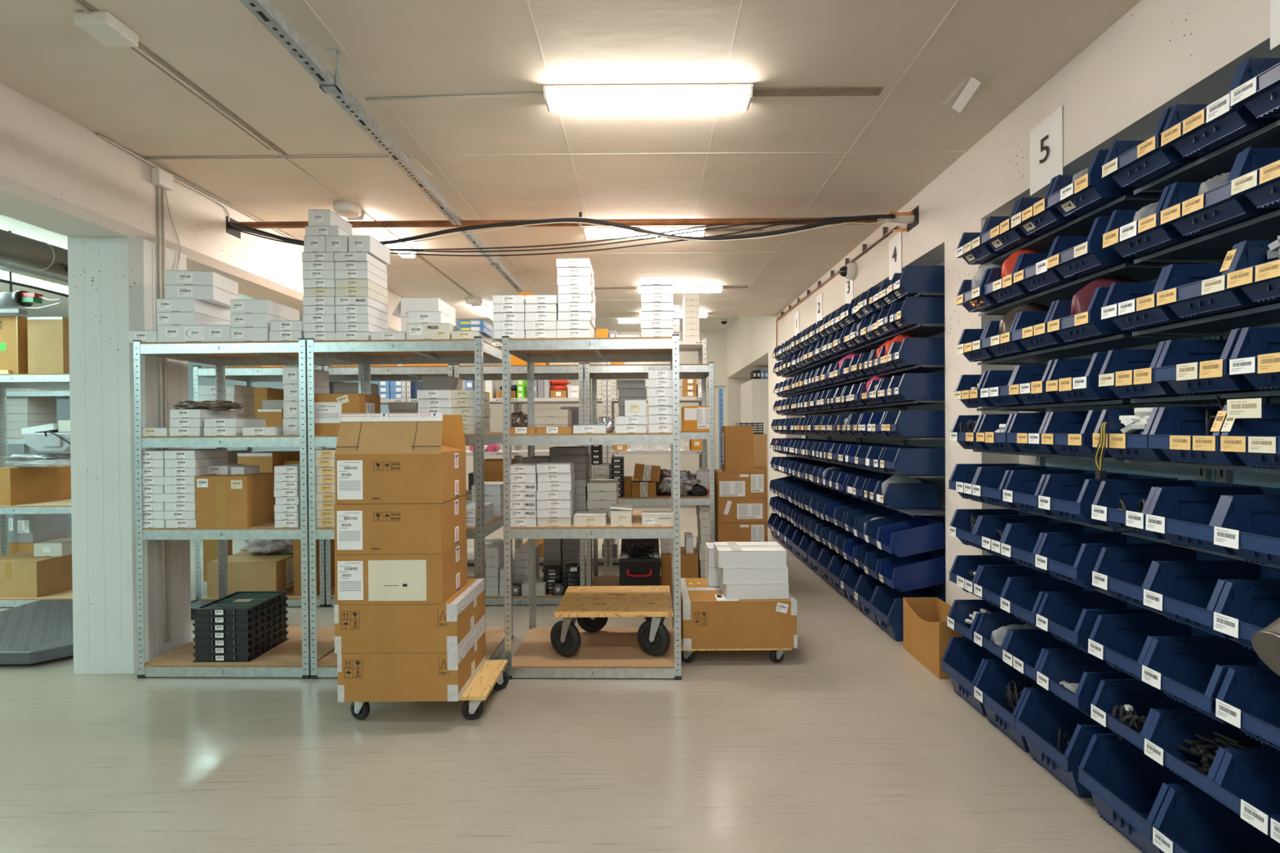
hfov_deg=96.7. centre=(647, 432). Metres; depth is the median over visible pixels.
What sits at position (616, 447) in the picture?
cardboard box
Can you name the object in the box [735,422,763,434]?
plastic crate
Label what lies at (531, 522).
cardboard box
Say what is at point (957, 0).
trim
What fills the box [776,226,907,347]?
copper line
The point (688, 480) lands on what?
bag
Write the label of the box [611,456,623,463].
box
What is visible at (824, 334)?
storage bin
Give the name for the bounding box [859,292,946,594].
rack
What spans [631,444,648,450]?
cardboard box
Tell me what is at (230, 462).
cardboard box
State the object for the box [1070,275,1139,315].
plastic bag
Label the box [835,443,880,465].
storage bin
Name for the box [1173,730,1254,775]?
black parts
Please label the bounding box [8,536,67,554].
cardboard box
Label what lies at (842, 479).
storage bin
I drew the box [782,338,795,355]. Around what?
storage bin
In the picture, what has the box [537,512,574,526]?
cardboard box
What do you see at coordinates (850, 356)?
plastic bag
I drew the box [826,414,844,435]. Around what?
storage bin
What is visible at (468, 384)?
cardboard box
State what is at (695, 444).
cardboard box
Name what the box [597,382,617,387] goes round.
cardboard box
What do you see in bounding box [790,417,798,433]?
storage bin
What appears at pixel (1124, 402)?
shelf
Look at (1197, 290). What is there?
storage bin
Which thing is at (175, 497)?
cardboard box
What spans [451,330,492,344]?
cardboard box
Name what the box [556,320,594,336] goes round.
cardboard box
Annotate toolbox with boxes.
[618,538,660,586]
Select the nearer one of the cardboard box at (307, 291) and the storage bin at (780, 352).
the cardboard box at (307, 291)
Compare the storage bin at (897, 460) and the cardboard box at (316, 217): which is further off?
the storage bin at (897, 460)
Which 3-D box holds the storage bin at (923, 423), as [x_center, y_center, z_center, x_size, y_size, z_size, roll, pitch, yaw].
[1.695,-0.051,3.599,0.350,0.168,0.212,0,0,0]
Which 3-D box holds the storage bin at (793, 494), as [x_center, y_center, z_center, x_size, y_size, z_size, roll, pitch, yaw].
[1.670,0.650,5.888,0.358,0.226,0.169,0,0,0]
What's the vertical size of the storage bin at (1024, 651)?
0.168 m
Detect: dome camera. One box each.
[719,318,728,324]
[839,262,857,280]
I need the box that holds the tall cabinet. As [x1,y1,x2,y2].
[740,378,768,502]
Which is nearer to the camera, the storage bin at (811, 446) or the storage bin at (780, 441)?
the storage bin at (811, 446)
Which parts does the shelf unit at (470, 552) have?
post, shelf, shelf, shelf, shelf, post, post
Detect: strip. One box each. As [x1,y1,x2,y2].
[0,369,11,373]
[594,287,635,288]
[705,227,764,231]
[723,286,748,288]
[752,86,884,96]
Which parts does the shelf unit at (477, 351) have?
post, post, post, post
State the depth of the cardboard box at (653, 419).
3.01 m
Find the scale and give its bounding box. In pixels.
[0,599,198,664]
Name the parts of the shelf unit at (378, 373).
post, post, post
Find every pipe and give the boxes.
[231,212,877,228]
[885,211,915,223]
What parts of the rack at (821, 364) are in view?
panel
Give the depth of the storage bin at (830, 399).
4.84 m
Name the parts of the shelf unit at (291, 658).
post, post, post, post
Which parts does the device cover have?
plate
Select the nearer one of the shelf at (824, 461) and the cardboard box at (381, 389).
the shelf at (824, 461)
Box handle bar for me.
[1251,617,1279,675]
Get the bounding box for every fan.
[512,583,521,595]
[551,582,564,595]
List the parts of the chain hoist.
hanging rod, motor, chain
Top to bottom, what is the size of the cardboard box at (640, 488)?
0.112 m
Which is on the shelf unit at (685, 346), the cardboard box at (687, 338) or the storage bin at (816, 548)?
the cardboard box at (687, 338)
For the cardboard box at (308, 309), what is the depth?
3.04 m
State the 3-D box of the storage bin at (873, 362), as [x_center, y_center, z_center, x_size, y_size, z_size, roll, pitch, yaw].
[1.730,-0.499,3.919,0.350,0.168,0.169,0,0,0]
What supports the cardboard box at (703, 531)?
on the cardboard box at (703, 539)
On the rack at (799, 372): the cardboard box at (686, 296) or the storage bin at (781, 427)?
the storage bin at (781, 427)
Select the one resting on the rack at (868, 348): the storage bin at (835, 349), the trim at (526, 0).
the storage bin at (835, 349)
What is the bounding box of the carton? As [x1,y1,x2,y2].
[902,597,963,679]
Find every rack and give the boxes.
[779,352,827,476]
[797,343,858,486]
[823,321,902,496]
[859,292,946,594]
[970,194,1215,597]
[1121,119,1279,642]
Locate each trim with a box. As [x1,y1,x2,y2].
[303,0,540,294]
[390,251,851,255]
[410,151,967,155]
[526,0,615,314]
[619,298,765,300]
[674,0,742,305]
[729,0,959,314]
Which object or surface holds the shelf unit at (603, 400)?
on the floor
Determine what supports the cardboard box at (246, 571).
on the shelf unit at (260, 374)
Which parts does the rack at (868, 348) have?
panel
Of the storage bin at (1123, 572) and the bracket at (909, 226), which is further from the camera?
the bracket at (909, 226)
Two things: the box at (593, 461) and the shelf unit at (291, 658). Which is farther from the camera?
the box at (593, 461)
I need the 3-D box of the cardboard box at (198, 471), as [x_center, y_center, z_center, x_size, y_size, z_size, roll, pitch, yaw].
[-2.516,0.214,3.181,0.165,0.046,0.241,0,0,0]
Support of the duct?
hanging from the ceiling at (405, 48)
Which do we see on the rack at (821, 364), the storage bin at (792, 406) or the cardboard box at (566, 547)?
the storage bin at (792, 406)
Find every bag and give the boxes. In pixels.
[0,453,71,459]
[172,400,243,410]
[239,539,293,555]
[499,385,517,391]
[511,411,527,426]
[594,415,614,432]
[656,468,701,496]
[687,484,707,496]
[839,352,860,369]
[866,374,896,392]
[875,339,891,359]
[884,333,920,355]
[998,302,1049,334]
[1001,248,1040,278]
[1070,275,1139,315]
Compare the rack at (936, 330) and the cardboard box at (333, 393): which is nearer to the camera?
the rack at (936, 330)
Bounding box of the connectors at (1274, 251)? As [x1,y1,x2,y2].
[1266,235,1279,285]
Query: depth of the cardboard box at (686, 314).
5.54 m
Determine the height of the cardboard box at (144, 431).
0.046 m
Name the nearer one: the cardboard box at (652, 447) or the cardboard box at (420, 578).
the cardboard box at (420, 578)
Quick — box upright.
[718,388,723,469]
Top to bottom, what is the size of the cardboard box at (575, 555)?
0.069 m
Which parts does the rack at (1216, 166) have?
panel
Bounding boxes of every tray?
[0,259,68,285]
[191,591,288,616]
[191,604,288,631]
[191,611,288,639]
[192,597,288,623]
[192,618,288,646]
[192,625,288,654]
[192,632,288,662]
[239,0,523,292]
[416,253,473,297]
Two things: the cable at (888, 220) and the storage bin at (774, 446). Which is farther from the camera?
the storage bin at (774, 446)
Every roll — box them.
[469,445,473,452]
[484,444,488,451]
[486,444,500,451]
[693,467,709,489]
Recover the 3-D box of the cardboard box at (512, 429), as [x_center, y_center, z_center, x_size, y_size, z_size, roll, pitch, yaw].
[-0.664,-0.010,3.118,0.140,0.036,0.201,0,0,0]
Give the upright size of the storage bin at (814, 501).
0.226 m
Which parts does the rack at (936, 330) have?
panel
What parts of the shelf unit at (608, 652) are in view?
post, post, post, post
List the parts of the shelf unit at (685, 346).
post, post, shelf, shelf, shelf, shelf, shelf, post, post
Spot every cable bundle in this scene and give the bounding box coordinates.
[626,542,654,555]
[960,418,977,446]
[968,569,976,591]
[970,515,977,531]
[995,530,1003,541]
[1004,675,1042,713]
[1057,728,1070,753]
[1093,422,1115,479]
[1110,704,1146,740]
[1116,498,1146,532]
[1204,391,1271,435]
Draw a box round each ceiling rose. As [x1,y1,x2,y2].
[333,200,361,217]
[465,297,479,305]
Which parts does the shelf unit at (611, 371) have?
post, post, post, post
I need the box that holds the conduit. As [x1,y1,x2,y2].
[156,186,181,642]
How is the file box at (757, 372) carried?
on the tall cabinet
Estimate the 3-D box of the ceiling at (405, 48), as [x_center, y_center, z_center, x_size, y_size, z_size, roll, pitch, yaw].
[-3.011,-1.573,2.049,10.400,0.120,11.520,0,0,0]
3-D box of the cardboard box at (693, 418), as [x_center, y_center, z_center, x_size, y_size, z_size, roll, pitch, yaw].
[0.376,-0.103,4.449,0.203,0.189,0.301,0,0,0]
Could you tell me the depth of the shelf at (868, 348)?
4.68 m
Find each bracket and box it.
[226,215,240,239]
[906,205,919,232]
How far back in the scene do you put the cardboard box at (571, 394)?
5.54 m
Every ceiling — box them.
[0,0,1141,319]
[594,316,737,332]
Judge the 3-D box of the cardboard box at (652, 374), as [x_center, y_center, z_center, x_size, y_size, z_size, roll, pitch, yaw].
[0.075,-0.308,3.113,0.139,0.048,0.201,0,0,0]
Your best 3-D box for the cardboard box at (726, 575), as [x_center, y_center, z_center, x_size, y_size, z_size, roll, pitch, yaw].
[0.607,0.805,3.326,0.368,0.089,0.261,0,0,-1]
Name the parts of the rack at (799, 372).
panel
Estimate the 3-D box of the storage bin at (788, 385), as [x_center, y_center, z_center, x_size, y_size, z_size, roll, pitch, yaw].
[1.728,-0.515,6.279,0.350,0.168,0.212,0,0,0]
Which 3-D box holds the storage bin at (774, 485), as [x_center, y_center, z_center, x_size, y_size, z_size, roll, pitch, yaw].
[1.675,0.644,6.783,0.358,0.226,0.169,0,0,0]
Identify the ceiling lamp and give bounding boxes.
[0,269,68,293]
[346,212,417,257]
[471,302,493,320]
[542,83,753,111]
[583,226,706,239]
[617,320,640,323]
[636,285,723,293]
[639,311,707,318]
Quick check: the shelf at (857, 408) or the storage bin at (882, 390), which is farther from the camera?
the shelf at (857, 408)
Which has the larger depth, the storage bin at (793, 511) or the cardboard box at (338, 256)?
the storage bin at (793, 511)
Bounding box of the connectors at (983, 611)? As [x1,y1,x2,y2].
[964,608,993,624]
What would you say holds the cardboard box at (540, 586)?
on the shelf unit at (494, 372)
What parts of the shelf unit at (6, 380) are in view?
post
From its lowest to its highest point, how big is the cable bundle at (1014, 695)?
0.220 m
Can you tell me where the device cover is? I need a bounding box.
[22,431,70,452]
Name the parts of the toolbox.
handle, lid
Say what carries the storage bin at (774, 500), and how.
on the rack at (799, 372)
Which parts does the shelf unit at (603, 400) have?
post, shelf, shelf, shelf, post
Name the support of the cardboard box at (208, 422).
on the cardboard box at (208, 431)
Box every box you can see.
[0,315,27,373]
[0,463,71,505]
[0,549,72,597]
[6,389,56,398]
[6,397,56,406]
[6,405,56,413]
[6,413,57,422]
[7,422,56,430]
[7,430,24,438]
[8,513,67,542]
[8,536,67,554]
[21,422,57,435]
[26,316,69,373]
[33,537,71,556]
[57,420,70,431]
[74,11,138,47]
[128,330,157,342]
[141,427,169,436]
[141,448,188,459]
[142,458,164,467]
[142,467,164,476]
[142,475,164,484]
[142,484,164,493]
[142,493,164,502]
[142,502,164,511]
[142,510,164,519]
[142,519,165,528]
[151,168,173,190]
[156,297,230,320]
[156,311,230,324]
[157,324,230,342]
[164,270,238,295]
[164,284,238,308]
[164,448,227,458]
[164,456,228,467]
[164,466,208,476]
[164,475,204,484]
[164,484,195,493]
[164,493,195,502]
[164,502,195,511]
[164,511,195,519]
[165,519,195,528]
[169,408,236,417]
[169,417,204,426]
[169,426,204,435]
[195,472,275,528]
[198,384,256,396]
[198,395,254,405]
[203,539,232,581]
[204,417,266,426]
[204,426,242,435]
[206,551,293,598]
[208,463,244,475]
[227,449,249,461]
[227,460,237,464]
[228,365,285,367]
[229,404,254,415]
[230,298,299,320]
[230,313,291,328]
[230,327,270,341]
[231,465,259,474]
[236,414,254,418]
[237,451,299,472]
[242,426,283,435]
[254,387,284,418]
[257,408,283,426]
[262,400,284,408]
[269,330,303,341]
[270,320,303,331]
[274,463,300,473]
[274,473,300,481]
[274,480,300,488]
[274,488,300,497]
[274,503,300,512]
[274,511,300,519]
[274,519,300,527]
[275,496,300,504]
[282,367,328,387]
[282,417,299,435]
[283,384,329,401]
[283,400,299,417]
[283,459,299,465]
[293,539,334,595]
[302,252,333,261]
[302,261,334,270]
[302,270,334,279]
[302,279,335,288]
[302,296,335,305]
[302,314,336,323]
[302,323,336,332]
[303,235,325,252]
[303,288,335,297]
[303,305,335,314]
[303,331,335,341]
[305,226,352,236]
[308,209,352,235]
[314,393,380,435]
[315,448,335,458]
[315,457,334,466]
[315,466,334,475]
[315,475,334,484]
[315,484,334,493]
[315,493,334,502]
[315,501,335,510]
[315,510,334,519]
[315,518,334,527]
[325,235,348,252]
[328,381,342,393]
[332,364,397,366]
[333,252,386,272]
[333,382,378,394]
[333,392,378,395]
[333,494,466,554]
[333,578,484,653]
[334,261,386,280]
[334,270,387,288]
[334,305,387,321]
[334,413,466,504]
[334,538,467,604]
[335,279,387,297]
[335,287,387,305]
[335,296,387,313]
[335,313,388,329]
[335,331,370,340]
[336,322,388,332]
[337,620,485,702]
[348,235,390,264]
[370,332,406,339]
[377,381,390,386]
[378,386,390,392]
[378,392,390,399]
[388,401,418,410]
[389,409,417,413]
[390,381,401,386]
[390,386,401,392]
[390,392,401,399]
[391,297,455,332]
[402,364,448,365]
[406,323,458,339]
[408,311,449,323]
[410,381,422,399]
[417,389,450,399]
[417,398,450,408]
[417,407,450,414]
[422,376,462,390]
[449,389,489,400]
[449,398,489,408]
[450,407,490,417]
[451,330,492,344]
[457,320,492,331]
[458,325,493,337]
[462,416,489,425]
[462,425,489,434]
[464,380,472,389]
[466,502,493,518]
[466,510,493,526]
[468,472,473,489]
[471,481,503,495]
[471,494,503,506]
[484,458,516,481]
[484,537,501,558]
[485,380,499,398]
[485,539,503,556]
[485,552,503,566]
[485,561,503,576]
[485,574,499,586]
[485,585,499,595]
[492,294,525,303]
[493,303,524,312]
[493,312,524,321]
[493,320,525,330]
[493,329,525,343]
[493,504,503,516]
[496,391,517,398]
[499,560,515,578]
[499,574,515,586]
[499,582,515,595]
[509,426,536,433]
[510,463,537,474]
[510,472,537,482]
[510,481,537,491]
[510,491,536,500]
[510,499,537,509]
[510,508,537,518]
[510,517,537,526]
[511,355,527,364]
[514,544,539,559]
[514,551,539,567]
[515,560,538,575]
[515,566,539,583]
[516,380,527,386]
[516,385,527,392]
[517,391,527,398]
[519,291,533,296]
[520,577,546,595]
[521,455,550,463]
[523,538,543,557]
[524,303,558,313]
[524,311,558,321]
[524,320,556,329]
[525,294,558,306]
[525,329,556,337]
[533,363,549,364]
[533,380,537,398]
[534,408,572,417]
[534,417,572,424]
[534,424,572,426]
[536,426,573,433]
[536,488,573,499]
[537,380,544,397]
[537,462,573,472]
[537,470,574,481]
[537,479,574,490]
[537,496,573,508]
[537,505,573,517]
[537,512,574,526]
[542,541,562,552]
[543,379,551,397]
[543,538,562,543]
[543,551,562,560]
[543,559,562,568]
[549,362,581,364]
[549,446,588,455]
[550,390,568,397]
[550,453,589,463]
[556,257,593,275]
[556,275,594,291]
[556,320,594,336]
[556,328,594,337]
[557,266,594,286]
[557,293,595,310]
[557,311,595,328]
[558,284,595,302]
[558,302,595,319]
[560,406,578,426]
[561,542,579,551]
[562,538,579,542]
[562,551,580,559]
[562,560,580,568]
[562,568,566,577]
[562,577,566,586]
[567,385,578,391]
[568,391,578,397]
[573,424,606,433]
[573,461,590,471]
[573,486,587,494]
[573,492,587,502]
[573,501,586,510]
[573,511,608,526]
[574,468,589,479]
[574,475,590,486]
[586,479,617,491]
[586,496,618,509]
[587,487,618,500]
[588,509,610,517]
[591,444,602,448]
[591,447,602,453]
[591,453,602,459]
[591,457,602,464]
[592,462,611,475]
[592,473,611,479]
[595,328,608,337]
[597,379,617,383]
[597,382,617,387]
[597,386,617,391]
[597,390,617,395]
[597,394,617,397]
[602,538,618,557]
[608,330,617,337]
[609,503,632,525]
[610,362,623,364]
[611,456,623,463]
[611,462,623,469]
[611,468,623,475]
[611,474,623,479]
[613,444,626,450]
[615,424,646,433]
[616,415,647,424]
[617,334,639,337]
[617,379,644,390]
[617,397,645,406]
[617,479,623,485]
[617,484,623,491]
[618,388,646,399]
[618,406,625,415]
[618,488,624,497]
[623,475,631,497]
[624,400,646,416]
[625,361,653,364]
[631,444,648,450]
[631,480,656,497]
[633,463,661,482]
[640,275,672,293]
[640,293,673,306]
[640,311,673,320]
[640,320,672,333]
[641,284,673,293]
[641,302,673,311]
[641,328,673,337]
[641,510,673,525]
[648,369,672,378]
[648,378,672,387]
[648,387,672,396]
[648,396,672,405]
[648,405,672,415]
[648,414,672,423]
[648,423,672,432]
[649,444,667,450]
[660,538,671,543]
[660,543,671,553]
[661,546,697,594]
[672,318,679,325]
[672,325,679,332]
[673,304,679,311]
[673,311,679,318]
[680,577,797,648]
[681,405,709,431]
[681,439,689,450]
[682,293,699,306]
[682,299,699,311]
[682,306,699,315]
[682,378,696,386]
[682,384,696,392]
[682,391,696,396]
[683,311,699,321]
[683,317,699,327]
[683,324,699,333]
[683,329,699,338]
[683,335,699,341]
[684,532,693,553]
[689,439,702,450]
[696,383,701,396]
[696,505,709,519]
[696,536,705,551]
[696,544,705,559]
[697,505,710,511]
[697,515,710,527]
[697,521,710,535]
[697,530,710,543]
[697,557,705,568]
[697,563,705,577]
[705,542,716,567]
[705,560,719,586]
[713,541,786,567]
[714,469,765,497]
[714,493,766,522]
[715,519,766,542]
[716,564,787,583]
[719,577,788,599]
[720,426,753,471]
[750,370,755,379]
[753,434,767,466]
[753,466,767,501]
[755,369,759,378]
[760,368,764,378]
[764,370,768,378]
[765,501,767,535]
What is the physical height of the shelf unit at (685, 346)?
2.190 m
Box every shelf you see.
[779,432,799,435]
[781,392,812,398]
[781,412,812,415]
[782,368,812,377]
[797,455,822,461]
[799,433,824,435]
[800,386,836,393]
[800,409,840,413]
[801,359,839,370]
[823,461,859,468]
[824,434,862,437]
[826,377,869,387]
[826,406,879,411]
[827,345,879,360]
[859,466,945,478]
[861,435,945,439]
[863,400,945,408]
[864,323,944,346]
[864,364,945,379]
[868,292,944,318]
[869,501,945,515]
[970,498,1114,532]
[973,448,1119,462]
[976,399,1148,411]
[977,333,1181,365]
[978,194,1161,269]
[978,262,1206,316]
[985,550,1114,597]
[1121,532,1279,568]
[1124,458,1279,473]
[1126,601,1238,642]
[1130,390,1279,403]
[1132,302,1279,336]
[1133,119,1279,195]
[1133,209,1279,264]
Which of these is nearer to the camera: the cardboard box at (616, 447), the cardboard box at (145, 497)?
the cardboard box at (145, 497)
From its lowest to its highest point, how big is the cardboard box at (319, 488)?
0.046 m
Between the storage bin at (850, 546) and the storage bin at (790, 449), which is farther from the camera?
the storage bin at (790, 449)
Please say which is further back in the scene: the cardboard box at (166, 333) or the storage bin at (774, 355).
the storage bin at (774, 355)
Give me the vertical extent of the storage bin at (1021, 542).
0.168 m
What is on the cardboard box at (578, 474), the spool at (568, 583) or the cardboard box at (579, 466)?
the cardboard box at (579, 466)
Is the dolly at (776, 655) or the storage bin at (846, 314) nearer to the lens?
the dolly at (776, 655)
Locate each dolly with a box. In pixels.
[350,659,508,719]
[550,585,673,657]
[680,635,791,662]
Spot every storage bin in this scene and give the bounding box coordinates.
[767,512,780,538]
[768,475,792,492]
[768,495,780,509]
[769,438,777,452]
[769,457,801,471]
[770,418,778,432]
[771,476,798,493]
[771,497,785,511]
[772,345,784,360]
[772,361,786,376]
[772,400,780,414]
[772,438,790,453]
[772,516,787,543]
[773,382,786,396]
[773,418,782,432]
[773,457,806,472]
[774,498,788,514]
[775,399,791,413]
[775,478,800,495]
[776,345,785,359]
[776,360,790,375]
[776,438,808,453]
[777,380,791,395]
[777,418,784,433]
[777,479,804,497]
[777,501,792,516]
[777,520,794,548]
[778,341,793,357]
[778,439,788,453]
[778,458,810,473]
[779,360,791,373]
[779,399,799,413]
[779,418,788,433]
[781,378,794,394]
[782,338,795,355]
[782,355,796,372]
[782,459,818,475]
[782,480,811,499]
[782,503,797,519]
[783,397,796,413]
[783,417,795,433]
[783,439,819,454]
[784,525,800,555]
[786,338,799,353]
[786,354,803,370]
[786,377,801,393]
[786,482,815,501]
[786,506,800,521]
[788,440,797,455]
[788,461,823,477]
[789,484,819,506]
[790,333,804,351]
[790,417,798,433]
[791,351,807,368]
[791,376,804,391]
[791,396,807,412]
[791,507,805,523]
[791,529,809,561]
[792,440,813,456]
[792,462,831,479]
[793,395,804,412]
[793,417,803,433]
[793,510,810,528]
[794,373,811,391]
[794,485,825,505]
[795,331,809,348]
[795,440,831,457]
[797,351,813,366]
[797,394,815,411]
[797,417,808,434]
[797,463,835,481]
[798,487,831,509]
[798,535,818,568]
[799,372,815,390]
[799,512,815,529]
[800,327,816,346]
[800,440,817,457]
[801,344,819,364]
[801,417,812,434]
[803,515,821,534]
[804,327,818,343]
[804,371,822,388]
[804,394,823,410]
[804,464,845,484]
[804,489,837,511]
[805,416,818,434]
[805,440,844,459]
[808,320,824,341]
[808,342,828,361]
[808,368,829,387]
[808,391,831,410]
[808,519,827,538]
[808,542,830,577]
[809,492,844,515]
[811,466,853,485]
[812,415,826,434]
[812,441,856,460]
[814,366,835,386]
[814,521,835,542]
[815,338,835,358]
[815,391,826,409]
[815,494,854,522]
[816,318,830,337]
[816,441,855,461]
[817,467,862,488]
[817,548,842,586]
[819,389,839,408]
[820,334,841,355]
[820,364,839,384]
[820,415,833,435]
[822,315,837,334]
[822,469,871,490]
[822,525,843,546]
[823,442,869,462]
[825,497,866,523]
[826,363,846,382]
[826,387,847,408]
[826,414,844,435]
[827,308,844,331]
[827,334,849,353]
[827,555,855,597]
[828,528,850,551]
[829,443,866,464]
[829,471,879,493]
[832,359,857,381]
[833,327,856,351]
[833,386,855,407]
[833,501,879,528]
[835,307,853,328]
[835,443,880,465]
[835,472,887,495]
[835,532,857,555]
[836,413,854,435]
[840,298,862,324]
[840,564,867,610]
[841,324,866,347]
[841,356,864,379]
[841,385,863,407]
[842,537,870,564]
[844,444,893,467]
[844,474,896,498]
[844,505,890,533]
[846,413,866,435]
[848,352,875,377]
[848,382,879,405]
[849,318,875,344]
[851,297,873,319]
[853,475,909,501]
[853,508,903,540]
[853,542,879,569]
[854,444,911,470]
[854,574,888,624]
[857,286,881,314]
[857,413,875,436]
[858,349,885,375]
[858,382,887,404]
[860,314,885,340]
[863,549,897,579]
[864,478,924,504]
[864,513,924,546]
[865,445,928,472]
[866,377,895,404]
[867,411,890,436]
[868,280,891,309]
[868,349,895,373]
[869,313,896,337]
[870,586,946,640]
[873,480,937,508]
[875,516,945,557]
[876,302,906,333]
[876,342,906,370]
[877,376,911,403]
[878,280,905,304]
[878,551,945,592]
[880,409,945,437]
[880,447,945,475]
[887,337,945,367]
[887,373,945,401]
[888,265,944,298]
[889,296,944,328]
[941,636,1001,715]
[946,599,1008,647]
[948,463,1040,501]
[948,508,1035,550]
[949,555,1017,599]
[950,414,989,448]
[953,370,1013,408]
[955,217,1008,264]
[955,268,1008,312]
[955,321,1009,361]
[972,466,1074,507]
[973,515,1072,560]
[973,564,1053,614]
[973,613,1038,659]
[973,659,1044,751]
[975,413,1021,451]
[980,365,1054,406]
[981,199,1041,251]
[981,311,1042,356]
[983,254,1041,302]
[1000,523,1117,573]
[1000,577,1097,632]
[1002,469,1119,515]
[1002,629,1078,681]
[1005,411,1057,453]
[1008,359,1094,404]
[1010,176,1079,235]
[1011,300,1079,350]
[1013,238,1081,291]
[1014,688,1115,797]
[1035,532,1173,588]
[1035,591,1158,653]
[1035,648,1136,716]
[1037,473,1177,524]
[1040,409,1111,456]
[1044,351,1149,402]
[1046,149,1162,216]
[1046,216,1176,278]
[1046,286,1141,342]
[1077,733,1195,852]
[1087,613,1218,688]
[1089,679,1195,750]
[1090,480,1257,539]
[1091,407,1170,460]
[1091,546,1240,613]
[1097,340,1216,398]
[1100,266,1203,330]
[1101,106,1200,187]
[1102,184,1202,257]
[1141,636,1267,724]
[1142,560,1279,639]
[1142,710,1278,796]
[1144,486,1279,555]
[1147,404,1245,464]
[1151,786,1279,852]
[1154,328,1279,395]
[1155,243,1279,318]
[1159,151,1279,235]
[1160,63,1279,157]
[1212,494,1279,566]
[1212,580,1279,651]
[1212,750,1279,843]
[1214,666,1279,751]
[1218,398,1279,468]
[1225,240,1279,302]
[1227,327,1279,390]
[1229,56,1279,118]
[1229,146,1279,208]
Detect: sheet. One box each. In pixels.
[794,310,799,335]
[816,292,822,324]
[844,277,853,303]
[888,231,902,279]
[1030,105,1062,195]
[1270,0,1279,49]
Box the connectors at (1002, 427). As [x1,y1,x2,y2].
[994,423,1006,432]
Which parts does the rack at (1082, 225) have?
panel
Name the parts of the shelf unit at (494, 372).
post, post, post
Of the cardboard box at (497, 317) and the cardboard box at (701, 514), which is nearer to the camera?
the cardboard box at (497, 317)
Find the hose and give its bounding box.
[229,214,895,244]
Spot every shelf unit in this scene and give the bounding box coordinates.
[0,373,72,607]
[6,390,69,466]
[133,337,362,679]
[192,364,358,607]
[306,336,513,679]
[323,364,476,607]
[333,364,406,448]
[406,342,519,563]
[453,363,592,604]
[502,333,681,679]
[511,362,608,565]
[584,362,715,599]
[607,338,707,565]
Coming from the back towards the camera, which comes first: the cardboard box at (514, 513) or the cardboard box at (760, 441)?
the cardboard box at (760, 441)
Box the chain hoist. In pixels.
[0,231,62,314]
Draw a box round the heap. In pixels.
[1119,407,1153,434]
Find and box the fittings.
[969,299,984,306]
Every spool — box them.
[564,562,580,572]
[564,570,580,576]
[564,574,580,581]
[565,580,580,586]
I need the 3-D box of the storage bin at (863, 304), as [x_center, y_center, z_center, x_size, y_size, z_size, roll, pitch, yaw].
[1.713,-0.940,4.088,0.350,0.168,0.169,0,0,0]
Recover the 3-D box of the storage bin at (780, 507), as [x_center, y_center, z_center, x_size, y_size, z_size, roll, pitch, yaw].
[1.667,0.862,6.439,0.358,0.226,0.169,0,0,0]
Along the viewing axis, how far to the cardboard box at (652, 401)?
3.01 m
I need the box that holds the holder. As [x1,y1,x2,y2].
[941,75,981,113]
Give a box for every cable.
[0,279,68,297]
[70,0,344,202]
[97,133,404,297]
[141,155,432,176]
[230,217,843,256]
[230,218,829,252]
[231,216,850,250]
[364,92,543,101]
[413,219,892,242]
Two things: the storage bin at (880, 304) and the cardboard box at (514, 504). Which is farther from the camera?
the storage bin at (880, 304)
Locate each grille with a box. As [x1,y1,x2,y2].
[512,585,519,595]
[553,584,563,594]
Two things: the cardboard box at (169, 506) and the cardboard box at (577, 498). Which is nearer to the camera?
the cardboard box at (169, 506)
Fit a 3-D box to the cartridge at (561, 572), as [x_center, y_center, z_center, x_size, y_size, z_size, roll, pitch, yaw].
[-0.732,1.115,4.427,0.130,0.026,0.122,0,0,1]
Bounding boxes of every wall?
[0,81,524,674]
[0,314,389,526]
[523,331,726,479]
[725,0,1279,605]
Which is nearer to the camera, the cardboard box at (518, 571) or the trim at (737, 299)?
the cardboard box at (518, 571)
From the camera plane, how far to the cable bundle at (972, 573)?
2.77 m
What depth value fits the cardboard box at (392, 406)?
3.34 m
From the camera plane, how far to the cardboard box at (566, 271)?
3.01 m
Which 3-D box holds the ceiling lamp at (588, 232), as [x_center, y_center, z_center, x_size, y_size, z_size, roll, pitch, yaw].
[-0.020,-1.524,4.364,0.922,0.052,0.138,0,0,0]
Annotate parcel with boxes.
[550,379,570,385]
[550,385,567,390]
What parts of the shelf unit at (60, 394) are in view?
post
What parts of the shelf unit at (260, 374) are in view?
post, post, post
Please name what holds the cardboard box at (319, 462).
on the cardboard box at (319, 471)
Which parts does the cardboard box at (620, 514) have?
lid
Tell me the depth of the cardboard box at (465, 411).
3.06 m
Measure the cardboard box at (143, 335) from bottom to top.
0.065 m
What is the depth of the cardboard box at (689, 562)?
4.32 m
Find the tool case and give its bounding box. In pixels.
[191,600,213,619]
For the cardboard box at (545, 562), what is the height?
0.069 m
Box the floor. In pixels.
[0,502,1143,852]
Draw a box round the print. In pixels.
[383,583,407,586]
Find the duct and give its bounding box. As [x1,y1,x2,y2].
[0,229,67,277]
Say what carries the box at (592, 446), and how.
on the box at (593, 451)
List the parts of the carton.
panel, panel, panel, panel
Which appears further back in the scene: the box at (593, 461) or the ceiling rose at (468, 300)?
the ceiling rose at (468, 300)
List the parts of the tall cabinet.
door, door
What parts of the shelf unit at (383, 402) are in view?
shelf, post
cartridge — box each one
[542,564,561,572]
[542,578,560,582]
[543,571,559,576]
[543,571,563,578]
[546,578,562,586]

